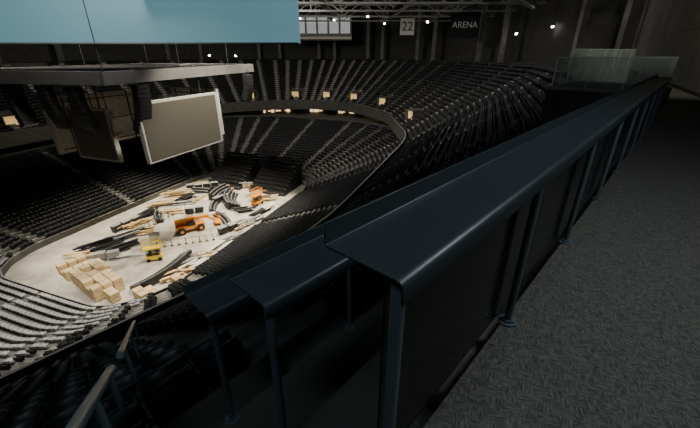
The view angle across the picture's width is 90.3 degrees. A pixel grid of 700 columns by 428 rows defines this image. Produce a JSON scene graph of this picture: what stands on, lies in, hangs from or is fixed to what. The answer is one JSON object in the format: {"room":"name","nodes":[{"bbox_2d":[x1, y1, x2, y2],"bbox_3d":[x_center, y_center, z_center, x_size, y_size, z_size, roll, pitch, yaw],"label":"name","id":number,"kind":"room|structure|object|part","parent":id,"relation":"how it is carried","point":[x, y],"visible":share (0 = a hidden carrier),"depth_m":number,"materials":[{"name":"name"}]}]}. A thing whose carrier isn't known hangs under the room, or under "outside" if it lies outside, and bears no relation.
{"room":"arena","nodes":[
{"label":"arena","id":0,"kind":"room"},
{"bbox_2d":[0,0,253,163],"bbox_3d":[-26.681,-20.445,42.657,21.122,23.300,27.400,6,25,12],"label":"scoreboard","id":1,"kind":"object","parent":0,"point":[93,125],"visible":0.99,"depth_m":37.98,"materials":[{"name":"black metal"}]},
{"bbox_3d":[-27.520,-24.342,41.078,19.400,14.900,27.400,6,25,12],"label":"rigging frame","id":2,"kind":"part","parent":1,"relation":"part of","materials":[{"name":"black metal"}]},
{"bbox_2d":[4,177,303,304],"bbox_3d":[-25.530,0.565,56.206,33.998,0.001,45.647,0,25,0],"label":"floor","id":3,"kind":"structure","parent":0,"point":[37,269],"depth_m":47.49,"materials":[{"name":"concrete"}]},
{"bbox_2d":[55,254,91,280],"bbox_3d":[-33.199,6.417,42.137,3.117,1.125,2.959,16,29,31],"label":"crates","id":4,"kind":"object","parent":3,"relation":"on","point":[63,268],"visible":0.52,"depth_m":41.81,"materials":[{"name":"brown wood"}]},
{"bbox_2d":[62,250,97,257],"bbox_3d":[-34.982,5.148,45.475,4.208,0.640,2.167,-5,25,-10],"label":"pile","id":5,"kind":"object","parent":3,"relation":"on","point":[73,254],"visible":0.64,"depth_m":44.87,"materials":[{"name":"brown wood"}]},
{"bbox_2d":[69,260,124,302],"bbox_3d":[-28.599,7.444,39.306,6.311,1.625,2.959,16,29,31],"label":"crates","id":6,"kind":"object","parent":3,"relation":"on","point":[93,277],"visible":0.94,"depth_m":38.43,"materials":[{"name":"brown wood"}]},
{"bbox_2d":[72,236,124,253],"bbox_3d":[-33.922,4.214,47.196,1.774,0.900,6.145,19,31,35],"label":"panels","id":7,"kind":"object","parent":3,"relation":"on","point":[100,244],"visible":0.94,"depth_m":46.98,"materials":[{"name":"black metal"}]},
{"bbox_2d":[92,258,109,268],"bbox_3d":[-30.810,6.311,42.966,3.100,0.625,0.939,17,29,32],"label":"crates","id":8,"kind":"object","parent":3,"relation":"on","point":[106,265],"visible":0.29,"depth_m":42.76,"materials":[{"name":"brown wood"}]},
{"bbox_2d":[92,249,120,259],"bbox_3d":[-31.111,5.307,44.593,2.800,1.090,0.980,-10,27,-21],"label":"equipment case","id":9,"kind":"object","parent":3,"relation":"on","point":[114,253],"visible":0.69,"depth_m":44.31,"materials":[{"name":"white plastic"}]},
{"bbox_2d":[103,286,120,303],"bbox_3d":[-25.998,8.508,37.592,3.087,1.125,0.934,16,29,31],"label":"crates","id":10,"kind":"object","parent":3,"relation":"on","point":[111,294],"visible":0.9,"depth_m":36.89,"materials":[{"name":"brown wood"}]},
{"bbox_2d":[101,238,138,252],"bbox_3d":[-30.792,4.513,46.856,4.461,0.640,1.879,-20,31,-36],"label":"panels","id":11,"kind":"object","parent":3,"relation":"on","point":[134,241],"visible":0.69,"depth_m":46.94,"materials":[{"name":"black metal"}]},
{"bbox_2d":[104,226,144,241],"bbox_3d":[-32.294,3.195,49.566,1.389,0.770,6.125,19,31,36],"label":"panels","id":12,"kind":"object","parent":3,"relation":"on","point":[130,234],"visible":0.75,"depth_m":49.83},
{"bbox_2d":[110,215,140,232],"bbox_3d":[-34.006,1.495,52.880,0.901,1.090,4.369,11,27,23],"label":"equipment case","id":13,"kind":"object","parent":3,"relation":"on","point":[115,226],"visible":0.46,"depth_m":52.24,"materials":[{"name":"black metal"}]},
{"bbox_2d":[116,251,146,257],"bbox_3d":[-28.380,5.259,45.547,3.623,0.380,1.016,-8,26,-17],"label":"panels","id":14,"kind":"object","parent":3,"relation":"on","point":[134,254],"visible":0.86,"depth_m":45.35,"materials":[{"name":"white"}]},
{"bbox_2d":[117,217,153,229],"bbox_3d":[-32.944,1.412,53.599,2.054,0.640,5.494,9,26,19],"label":"pile","id":15,"kind":"object","parent":3,"relation":"on","point":[131,224],"visible":0.93,"depth_m":53.24,"materials":[{"name":"beige wood"}]},
{"bbox_2d":[131,285,157,298],"bbox_3d":[-21.998,8.507,37.593,2.046,1.125,1.933,16,29,31],"label":"crates","id":16,"kind":"object","parent":3,"relation":"on","point":[138,292],"visible":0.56,"depth_m":37.11,"materials":[{"name":"brown wood"}]},
{"bbox_2d":[134,226,154,235],"bbox_3d":[-30.592,2.535,51.312,3.487,0.510,2.319,-9,26,-18],"label":"pile","id":17,"kind":"object","parent":3,"relation":"on","point":[146,230],"visible":0.72,"depth_m":50.96,"materials":[{"name":"beige wood"}]},
{"bbox_2d":[137,206,158,218],"bbox_3d":[-33.286,-0.115,56.918,2.162,0.640,4.867,6,25,13],"label":"panels","id":18,"kind":"object","parent":3,"relation":"on","point":[148,212],"visible":0.8,"depth_m":56.83,"materials":[{"name":"black metal"}]},
{"bbox_2d":[140,237,163,262],"bbox_3d":[-25.000,4.530,44.131,2.100,2.874,1.180,-9,26,-18],"label":"scissor lift","id":19,"kind":"object","parent":3,"relation":"on","point":[158,254],"visible":1,"depth_m":43.94,"materials":[{"name":"yellow paint"}]},
{"bbox_2d":[149,231,159,240],"bbox_3d":[-27.548,3.210,49.152,1.300,1.090,0.800,-10,27,-21],"label":"equipment case","id":20,"kind":"object","parent":3,"relation":"on","point":[152,235],"visible":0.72,"depth_m":48.86,"materials":[{"name":"grey"}]},
{"bbox_2d":[153,210,163,223],"bbox_3d":[-30.735,0.354,55.773,1.294,0.745,4.356,-14,28,-27],"label":"seating","id":21,"kind":"object","parent":3,"relation":"on","point":[156,213],"visible":0.99,"depth_m":54.98,"materials":[{"name":"black metal"}]},
{"bbox_2d":[129,250,191,290],"bbox_3d":[-22.347,6.659,41.706,2.176,1.045,8.495,9,26,18],"label":"seating","id":22,"kind":"object","parent":3,"relation":"on","point":[155,278],"visible":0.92,"depth_m":40.78,"materials":[{"name":"black metal"}]},
{"bbox_2d":[146,198,176,206],"bbox_3d":[-32.324,-1.921,60.690,5.585,0.770,1.780,-12,27,-25],"label":"pile","id":23,"kind":"object","parent":3,"relation":"on","point":[162,202],"visible":0.84,"depth_m":60.30,"materials":[{"name":"brown wood"}]},
{"bbox_2d":[158,208,183,213],"bbox_3d":[-29.582,-0.519,57.953,4.061,0.510,2.128,-4,25,-8],"label":"pile","id":24,"kind":"object","parent":3,"relation":"on","point":[165,210],"visible":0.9,"depth_m":57.47,"materials":[{"name":"beige wood"}]},
{"bbox_2d":[160,267,187,282],"bbox_3d":[-20.631,7.179,41.061,3.608,0.640,2.647,-20,31,-37],"label":"pile","id":25,"kind":"object","parent":3,"relation":"on","point":[166,279],"visible":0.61,"depth_m":40.80,"materials":[{"name":"brown wood"}]},
{"bbox_2d":[169,273,183,283],"bbox_3d":[-19.400,7.670,39.412,2.038,1.125,0.927,16,29,31],"label":"crates","id":26,"kind":"object","parent":3,"relation":"on","point":[174,277],"visible":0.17,"depth_m":39.36,"materials":[{"name":"brown wood"}]},
{"bbox_2d":[160,188,193,198],"bbox_3d":[-32.053,-3.880,64.792,5.708,0.900,2.250,-8,26,-16],"label":"pile","id":27,"kind":"object","parent":3,"relation":"on","point":[171,192],"visible":0.88,"depth_m":64.27,"materials":[{"name":"beige wood"}]},
{"bbox_2d":[166,200,195,205],"bbox_3d":[-29.627,-2.031,61.084,5.015,0.640,1.451,-5,25,-10],"label":"panels","id":28,"kind":"object","parent":3,"relation":"on","point":[187,202],"visible":0.94,"depth_m":60.83,"materials":[{"name":"white"}]},
{"bbox_2d":[148,203,214,246],"bbox_3d":[-26.343,1.808,52.308,7.139,1.000,14.445,-18,30,-34],"label":"stanchions","id":29,"kind":"object","parent":3,"relation":"on","point":[213,239],"visible":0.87,"depth_m":48.96,"materials":[{"name":"black metal"}]},
{"bbox_2d":[168,192,195,203],"bbox_3d":[-30.116,-2.796,62.593,2.031,0.770,5.770,12,27,25],"label":"panels","id":30,"kind":"object","parent":3,"relation":"on","point":[189,194],"visible":0.87,"depth_m":62.93,"materials":[{"name":"black metal"}]},
{"bbox_2d":[173,252,203,263],"bbox_3d":[-20.898,5.711,44.408,4.558,0.510,2.352,-21,32,-38],"label":"panels","id":31,"kind":"object","parent":3,"relation":"on","point":[192,254],"visible":0.48,"depth_m":44.23,"materials":[{"name":"white"}]},
{"bbox_2d":[179,264,198,273],"bbox_3d":[-19.053,6.506,42.524,3.226,0.640,2.038,-5,25,-10],"label":"pile","id":32,"kind":"object","parent":3,"relation":"on","point":[188,269],"visible":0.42,"depth_m":41.71,"materials":[{"name":"beige wood"}]},
{"bbox_2d":[184,205,203,214],"bbox_3d":[-25.756,-0.673,57.594,2.962,1.090,1.040,-10,27,-21],"label":"equipment case","id":33,"kind":"object","parent":3,"relation":"on","point":[198,208],"visible":1,"depth_m":57.31,"materials":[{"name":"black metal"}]},
{"bbox_2d":[178,256,211,268],"bbox_3d":[-18.962,6.113,43.378,1.665,0.640,4.282,16,29,30],"label":"panels","id":34,"kind":"object","parent":3,"relation":"on","point":[203,259],"visible":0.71,"depth_m":43.04,"materials":[{"name":"white"}]},
{"bbox_2d":[174,213,221,235],"bbox_3d":[-22.776,1.087,52.261,6.388,2.333,2.287,-16,29,-32],"label":"boom lift","id":35,"kind":"object","parent":3,"relation":"on","point":[181,225],"visible":1,"depth_m":51.26,"materials":[{"name":"orange paint"}]},
{"bbox_2d":[0,109,399,375],"bbox_3d":[-26.149,-3.226,52.602,83.191,9.900,115.871,0,25,0],"label":"seating bowl","id":36,"kind":"object","parent":3,"relation":"on","point":[41,146],"visible":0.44,"depth_m":62.92,"materials":[{"name":"concrete"}]},
{"bbox_2d":[0,254,146,364],"bbox_3d":[-45.784,7.827,29.948,44.110,7.750,27.220,9,26,18],"label":"seating","id":37,"kind":"object","parent":36,"relation":"on","point":[94,318],"visible":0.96,"depth_m":32.36,"materials":[{"name":"white plastic"}]},
{"bbox_2d":[0,119,398,363],"bbox_3d":[-21.674,-3.198,54.475,68.257,7.285,93.638,0,25,0],"label":"stairs","id":38,"kind":"structure","parent":36,"relation":"on","point":[339,169],"depth_m":73.04,"materials":[{"name":"concrete"}]},
{"bbox_2d":[0,116,400,375],"bbox_3d":[-24.706,-3.673,54.257,74.230,7.650,93.486,0,25,0],"label":"seats","id":39,"kind":"object","parent":36,"relation":"on","point":[257,238],"visible":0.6,"depth_m":57.93,"materials":[{"name":"plastic"}]},
{"bbox_2d":[263,109,353,113],"bbox_3d":[-26.135,-6.723,50.993,82.448,0.900,115.174,0,25,0],"label":"doorways","id":40,"kind":"structure","parent":36,"relation":"on","point":[287,110],"depth_m":102.84,"materials":[{"name":"beige"}]},
{"bbox_2d":[0,60,647,427],"bbox_3d":[-26.149,-13.356,47.943,103.367,12.400,137.632,0,25,0],"label":"seats","id":41,"kind":"object","parent":36,"relation":"on","point":[311,400],"visible":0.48,"depth_m":5.49,"materials":[{"name":"plastic"}]},
{"bbox_2d":[65,320,148,427],"bbox_3d":[-2.829,1.982,4.572,0.120,4.979,6.402,-17,29,-32],"label":"handrail","id":42,"kind":"object","parent":41,"relation":"on","point":[91,404],"visible":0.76,"depth_m":2.14,"materials":[{"name":"metal"}]},
{"bbox_2d":[0,90,424,124],"bbox_3d":[-23.314,-25.054,79.929,75.237,2.325,47.163,0,25,0],"label":"entrance portal","id":43,"kind":"object","parent":41,"relation":"attached to","point":[5,119],"visible":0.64,"depth_m":83.29,"materials":[{"name":"concrete"}]},
{"bbox_2d":[182,266,354,425],"bbox_3d":[3.263,-0.862,6.899,0.339,1.200,12.825,21,32,38],"label":"rail","id":44,"kind":"object","parent":41,"relation":"on","point":[213,294],"visible":0.23,"depth_m":2.54,"materials":[{"name":"metal"}]},
{"bbox_2d":[182,266,253,324],"bbox_3d":[3.264,-1.338,6.691,0.328,0.160,12.810,21,32,38],"label":"tray","id":45,"kind":"object","parent":44,"relation":"on","point":[213,294],"depth_m":2.51,"materials":[{"name":"black metal"}]},
{"bbox_2d":[227,224,358,427],"bbox_3d":[3.815,-1.104,6.229,0.339,1.200,12.825,21,32,38],"label":"counter","id":46,"kind":"object","parent":41,"relation":"on","point":[277,276],"visible":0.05,"depth_m":1.90,"materials":[{"name":"paint"}]},
{"bbox_2d":[227,224,358,319],"bbox_3d":[3.816,-1.580,6.021,0.328,0.160,12.810,21,32,38],"label":"tray","id":47,"kind":"object","parent":46,"relation":"on","point":[277,276],"depth_m":1.91,"materials":[{"name":"black metal"}]},
{"bbox_2d":[0,59,611,427],"bbox_3d":[-26.149,-17.140,54.052,103.151,11.370,123.134,0,25,0],"label":"tier","id":48,"kind":"object","parent":41,"relation":"on","point":[167,373],"visible":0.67,"depth_m":16.21,"materials":[{"name":"plastic"}]},
{"bbox_2d":[0,61,630,411],"bbox_3d":[-26.149,-16.837,54.135,103.275,10.750,123.433,0,25,0],"label":"stairs","id":49,"kind":"structure","parent":41,"relation":"on","point":[355,356],"depth_m":3.88,"materials":[{"name":"concrete"}]},
{"bbox_2d":[192,194,207,203],"bbox_3d":[-27.388,-2.923,63.180,1.590,0.510,4.359,7,26,15],"label":"pile","id":50,"kind":"object","parent":3,"relation":"on","point":[199,198],"visible":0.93,"depth_m":62.98,"materials":[{"name":"brown wood"}]},
{"bbox_2d":[191,187,210,193],"bbox_3d":[-28.467,-4.520,66.370,3.896,0.745,1.226,4,25,9],"label":"seating","id":51,"kind":"object","parent":3,"relation":"on","point":[198,189],"visible":0.97,"depth_m":66.19,"materials":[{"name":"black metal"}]},
{"bbox_2d":[186,181,217,188],"bbox_3d":[-28.845,-5.498,68.084,5.806,1.090,1.165,-8,26,-16],"label":"equipment case","id":52,"kind":"object","parent":3,"relation":"on","point":[213,183],"visible":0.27,"depth_m":67.78,"materials":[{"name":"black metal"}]},
{"bbox_2d":[190,251,217,257],"bbox_3d":[-18.545,5.369,45.152,4.027,0.510,1.710,-8,26,-17],"label":"pile","id":53,"kind":"object","parent":3,"relation":"on","point":[209,253],"visible":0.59,"depth_m":45.09,"materials":[{"name":"brown wood"}]},
{"bbox_2d":[193,186,216,192],"bbox_3d":[-27.188,-4.674,66.831,5.691,0.640,2.302,-5,25,-10],"label":"panels","id":54,"kind":"object","parent":3,"relation":"on","point":[213,187],"visible":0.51,"depth_m":66.99,"materials":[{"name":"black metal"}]},
{"bbox_2d":[209,200,220,211],"bbox_3d":[-23.302,-1.509,59.825,1.401,0.745,5.204,-4,25,-9],"label":"seating","id":55,"kind":"object","parent":3,"relation":"on","point":[213,205],"visible":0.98,"depth_m":59.28,"materials":[{"name":"black metal"}]},
{"bbox_2d":[207,209,225,215],"bbox_3d":[-22.153,-0.196,57.406,2.007,0.380,3.032,22,32,39],"label":"panels","id":56,"kind":"object","parent":3,"relation":"on","point":[223,211],"visible":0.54,"depth_m":57.39,"materials":[{"name":"white"}]},
{"bbox_2d":[206,239,232,256],"bbox_3d":[-17.575,4.655,46.703,2.183,0.510,4.635,7,26,15],"label":"panels","id":57,"kind":"object","parent":3,"relation":"on","point":[222,240],"visible":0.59,"depth_m":46.98,"materials":[{"name":"white"}]},
{"bbox_2d":[212,193,227,201],"bbox_3d":[-23.072,-2.767,62.146,0.900,1.090,2.800,15,29,29],"label":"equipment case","id":58,"kind":"object","parent":3,"relation":"on","point":[216,198],"visible":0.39,"depth_m":61.55,"materials":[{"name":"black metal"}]},
{"bbox_2d":[208,183,232,200],"bbox_3d":[-24.044,-4.135,64.816,2.501,1.345,5.856,4,25,9],"label":"seating","id":59,"kind":"object","parent":3,"relation":"on","point":[218,190],"visible":0.63,"depth_m":64.41,"materials":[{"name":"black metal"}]},
{"bbox_2d":[213,211,230,224],"bbox_3d":[-20.119,0.711,54.997,1.395,0.745,5.420,-19,31,-36],"label":"seating","id":60,"kind":"object","parent":3,"relation":"on","point":[225,219],"visible":0.86,"depth_m":54.93,"materials":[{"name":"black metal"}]},
{"bbox_2d":[217,218,244,234],"bbox_3d":[-17.589,1.917,51.963,0.997,1.090,4.356,21,32,38],"label":"equipment case","id":61,"kind":"object","parent":3,"relation":"on","point":[222,229],"visible":0.65,"depth_m":51.21,"materials":[{"name":"black metal"}]},
{"bbox_2d":[223,188,240,209],"bbox_3d":[-21.118,-2.797,61.907,2.711,1.345,7.352,-9,26,-18],"label":"seating","id":62,"kind":"object","parent":3,"relation":"on","point":[230,201],"visible":0.98,"depth_m":60.89,"materials":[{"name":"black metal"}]},
{"bbox_2d":[220,230,244,241],"bbox_3d":[-16.412,3.103,50.078,1.516,0.510,4.502,17,29,32],"label":"panels","id":63,"kind":"object","parent":3,"relation":"on","point":[235,235],"visible":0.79,"depth_m":49.55,"materials":[{"name":"white"}]},
{"bbox_2d":[208,151,259,189],"bbox_3d":[-23.701,-9.038,70.743,7.600,5.300,7.640,9,26,18],"label":"seating","id":64,"kind":"object","parent":3,"relation":"on","point":[234,169],"visible":0.99,"depth_m":70.54,"materials":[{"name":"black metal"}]},
{"bbox_2d":[227,218,249,231],"bbox_3d":[-17.062,1.660,53.060,2.489,0.640,4.129,17,30,33],"label":"pile","id":65,"kind":"object","parent":3,"relation":"on","point":[237,228],"visible":0.42,"depth_m":52.25,"materials":[{"name":"brown wood"}]},
{"bbox_2d":[230,206,255,213],"bbox_3d":[-17.940,-0.780,58.520,4.202,0.510,2.298,-9,26,-18],"label":"panels","id":66,"kind":"object","parent":3,"relation":"on","point":[242,209],"visible":1,"depth_m":58.22,"materials":[{"name":"black metal"}]},
{"bbox_2d":[236,216,253,229],"bbox_3d":[-15.941,1.390,53.108,0.863,1.090,2.800,15,29,29],"label":"equipment case","id":67,"kind":"object","parent":3,"relation":"on","point":[250,219],"visible":0.8,"depth_m":52.77,"materials":[{"name":"white plastic"}]},
{"bbox_2d":[239,182,252,187],"bbox_3d":[-19.508,-5.691,68.504,4.385,1.090,1.038,0,25,0],"label":"equipment case","id":68,"kind":"object","parent":3,"relation":"on","point":[245,184],"visible":0.39,"depth_m":68.14,"materials":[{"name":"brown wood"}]},
{"bbox_2d":[245,189,265,195],"bbox_3d":[-17.074,-4.211,65.824,5.740,0.640,2.187,-14,28,-28],"label":"pile","id":69,"kind":"object","parent":3,"relation":"on","point":[251,194],"visible":0.51,"depth_m":65.29,"materials":[{"name":"beige wood"}]},
{"bbox_2d":[249,187,263,205],"bbox_3d":[-16.200,-2.991,60.484,1.180,2.874,2.100,14,28,27],"label":"scissor lift","id":70,"kind":"object","parent":3,"relation":"on","point":[257,199],"visible":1,"depth_m":60.36,"materials":[{"name":"orange paint"}]},
{"bbox_2d":[251,214,264,224],"bbox_3d":[-14.595,0.913,54.840,2.297,0.510,3.304,12,27,24],"label":"panels","id":71,"kind":"object","parent":3,"relation":"on","point":[258,219],"visible":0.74,"depth_m":55.00,"materials":[{"name":"white"}]},
{"bbox_2d":[248,208,270,218],"bbox_3d":[-14.973,-0.223,57.154,1.286,0.640,4.683,13,28,26],"label":"panels","id":72,"kind":"object","parent":3,"relation":"on","point":[259,211],"visible":0.8,"depth_m":56.94,"materials":[{"name":"black metal"}]},
{"bbox_2d":[248,194,277,200],"bbox_3d":[-15.639,-2.840,62.687,5.355,0.770,1.576,-4,25,-10],"label":"pile","id":73,"kind":"object","parent":3,"relation":"on","point":[264,197],"visible":0.68,"depth_m":62.58,"materials":[{"name":"brown wood"}]},
{"bbox_2d":[262,202,274,210],"bbox_3d":[-14.111,-1.133,59.132,1.546,0.640,3.690,8,26,16],"label":"panels","id":74,"kind":"object","parent":3,"relation":"on","point":[270,205],"visible":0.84,"depth_m":59.31,"materials":[{"name":"white"}]},
{"bbox_2d":[249,155,302,196],"bbox_3d":[-14.498,-7.631,67.683,7.600,5.300,7.640,9,26,18],"label":"seating","id":75,"kind":"object","parent":3,"relation":"on","point":[280,177],"visible":0.99,"depth_m":67.40,"materials":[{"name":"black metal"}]},
{"bbox_2d":[0,0,645,66],"bbox_3d":[-26.149,-25.439,42.385,131.604,14.200,165.970,0,25,0],"label":"wall","id":76,"kind":"structure","parent":0,"point":[535,41],"depth_m":87.69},
{"bbox_2d":[299,15,351,40],"bbox_3d":[-8.000,-55.093,103.030,17.000,6.600,3.750,0,25,0],"label":"box","id":77,"kind":"object","parent":76,"relation":"attached to","point":[309,31],"visible":0.8,"depth_m":102.15,"materials":[{"name":"metal"}]},
{"bbox_2d":[0,59,699,427],"bbox_3d":[-26.149,-18.988,45.352,131.604,0.001,165.970,0,25,0],"label":"floor","id":78,"kind":"structure","parent":0,"point":[606,334],"depth_m":2.45,"materials":[{"name":"carpet"}]},
{"bbox_2d":[0,0,641,68],"bbox_3d":[-26.149,-39.652,73.766,120.388,13.800,85.820,0,25,0],"label":"columns","id":79,"kind":"structure","parent":78,"relation":"on","point":[632,8],"depth_m":72.29,"materials":[{"name":"concrete"}]},
{"bbox_2d":[323,74,671,427],"bbox_3d":[4.401,-1.361,5.593,0.340,1.200,12.925,21,32,38],"label":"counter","id":80,"kind":"object","parent":78,"relation":"on","point":[410,235],"visible":1,"depth_m":1.52,"materials":[{"name":"paint"}]},
{"bbox_2d":[323,74,671,305],"bbox_3d":[4.402,-1.838,5.384,0.328,0.160,12.910,21,32,38],"label":"tray","id":81,"kind":"object","parent":80,"relation":"on","point":[410,235],"depth_m":1.49,"materials":[{"name":"black metal"}]},
{"bbox_2d":[377,87,663,427],"bbox_3d":[4.412,-1.281,5.562,0.012,0.940,12.700,21,32,38],"label":"panel","id":82,"kind":"object","parent":80,"relation":"attached to","point":[444,321],"visible":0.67,"depth_m":1.84,"materials":[{"name":"black"}]},
{"bbox_2d":[539,49,671,125],"bbox_3d":[11.355,-4.868,15.348,3.854,4.418,9.081,17,30,32],"label":"platform","id":83,"kind":"object","parent":78,"relation":"on","point":[560,100],"visible":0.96,"depth_m":12.87,"materials":[{"name":"concrete"}]},
{"bbox_2d":[298,0,466,9],"bbox_3d":[-26.149,-31.889,39.418,131.604,0.001,165.970,0,25,0],"label":"ceiling","id":84,"kind":"structure","parent":0,"point":[300,7],"depth_m":101.01,"materials":[{"name":"black metal"}]},
{"bbox_2d":[0,0,299,43],"bbox_3d":[-25.700,-20.822,29.333,42.100,11.680,2.900,0,25,0],"label":"display board","id":85,"kind":"object","parent":84,"relation":"hanging from","point":[21,21],"visible":1,"depth_m":30.92,"materials":[{"name":"teal"}]},
{"bbox_3d":[-25.700,-20.996,29.710,42.100,11.680,1.630,0,25,0],"label":"edge trim","id":86,"kind":"part","parent":85,"relation":"part of","materials":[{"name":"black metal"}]},
{"bbox_2d":[298,0,546,21],"bbox_3d":[-20.012,-43.168,70.403,108.126,3.950,52.000,0,25,0],"label":"roof trusses","id":87,"kind":"object","parent":84,"relation":"attached to","point":[322,3],"depth_m":71.05,"materials":[{"name":"grey metal"}]},
{"bbox_2d":[513,0,536,8],"bbox_3d":[23.000,-29.851,47.910,1.100,1.300,24.422,16,29,31],"label":"ventilation duct","id":88,"kind":"object","parent":87,"relation":"hanging from","point":[531,4],"visible":1,"depth_m":52.43,"materials":[{"name":"metal"}]},
{"bbox_2d":[208,3,557,55],"bbox_3d":[4.000,-41.442,76.700,80.700,12.400,42.700,0,25,0],"label":"ceiling lights","id":89,"kind":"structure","parent":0,"point":[367,15],"depth_m":78.20},
{"bbox_2d":[400,12,414,34],"bbox_3d":[14.600,-49.264,87.962,3.600,7.200,0.160,0,25,0],"label":"banner","id":90,"kind":"object","parent":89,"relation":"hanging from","point":[406,24],"visible":0.96,"depth_m":88.62,"materials":[{"name":"grey fabric"}]},
{"bbox_2d":[449,1,481,37],"bbox_3d":[25.000,-42.660,75.039,6.400,8.400,0.160,0,25,0],"label":"sponsor banner","id":91,"kind":"object","parent":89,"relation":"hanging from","point":[462,24],"visible":0.95,"depth_m":75.67,"materials":[{"name":"black fabric"}]},
{"bbox_2d":[626,0,699,93],"bbox_3d":[19.501,-12.704,18.885,0.400,10.700,63.970,15,28,29],"label":"wall","id":92,"kind":"structure","parent":0,"point":[668,31],"depth_m":23.68,"materials":[{"name":"concrete"}]},
{"bbox_2d":[625,67,699,97],"bbox_3d":[19.322,-7.961,21.209,0.030,0.140,64.000,15,28,29],"label":"baseboard","id":93,"kind":"structure","parent":92,"relation":"attached to","point":[696,94],"depth_m":18.26,"materials":[{"name":"black metal"}]}
]}

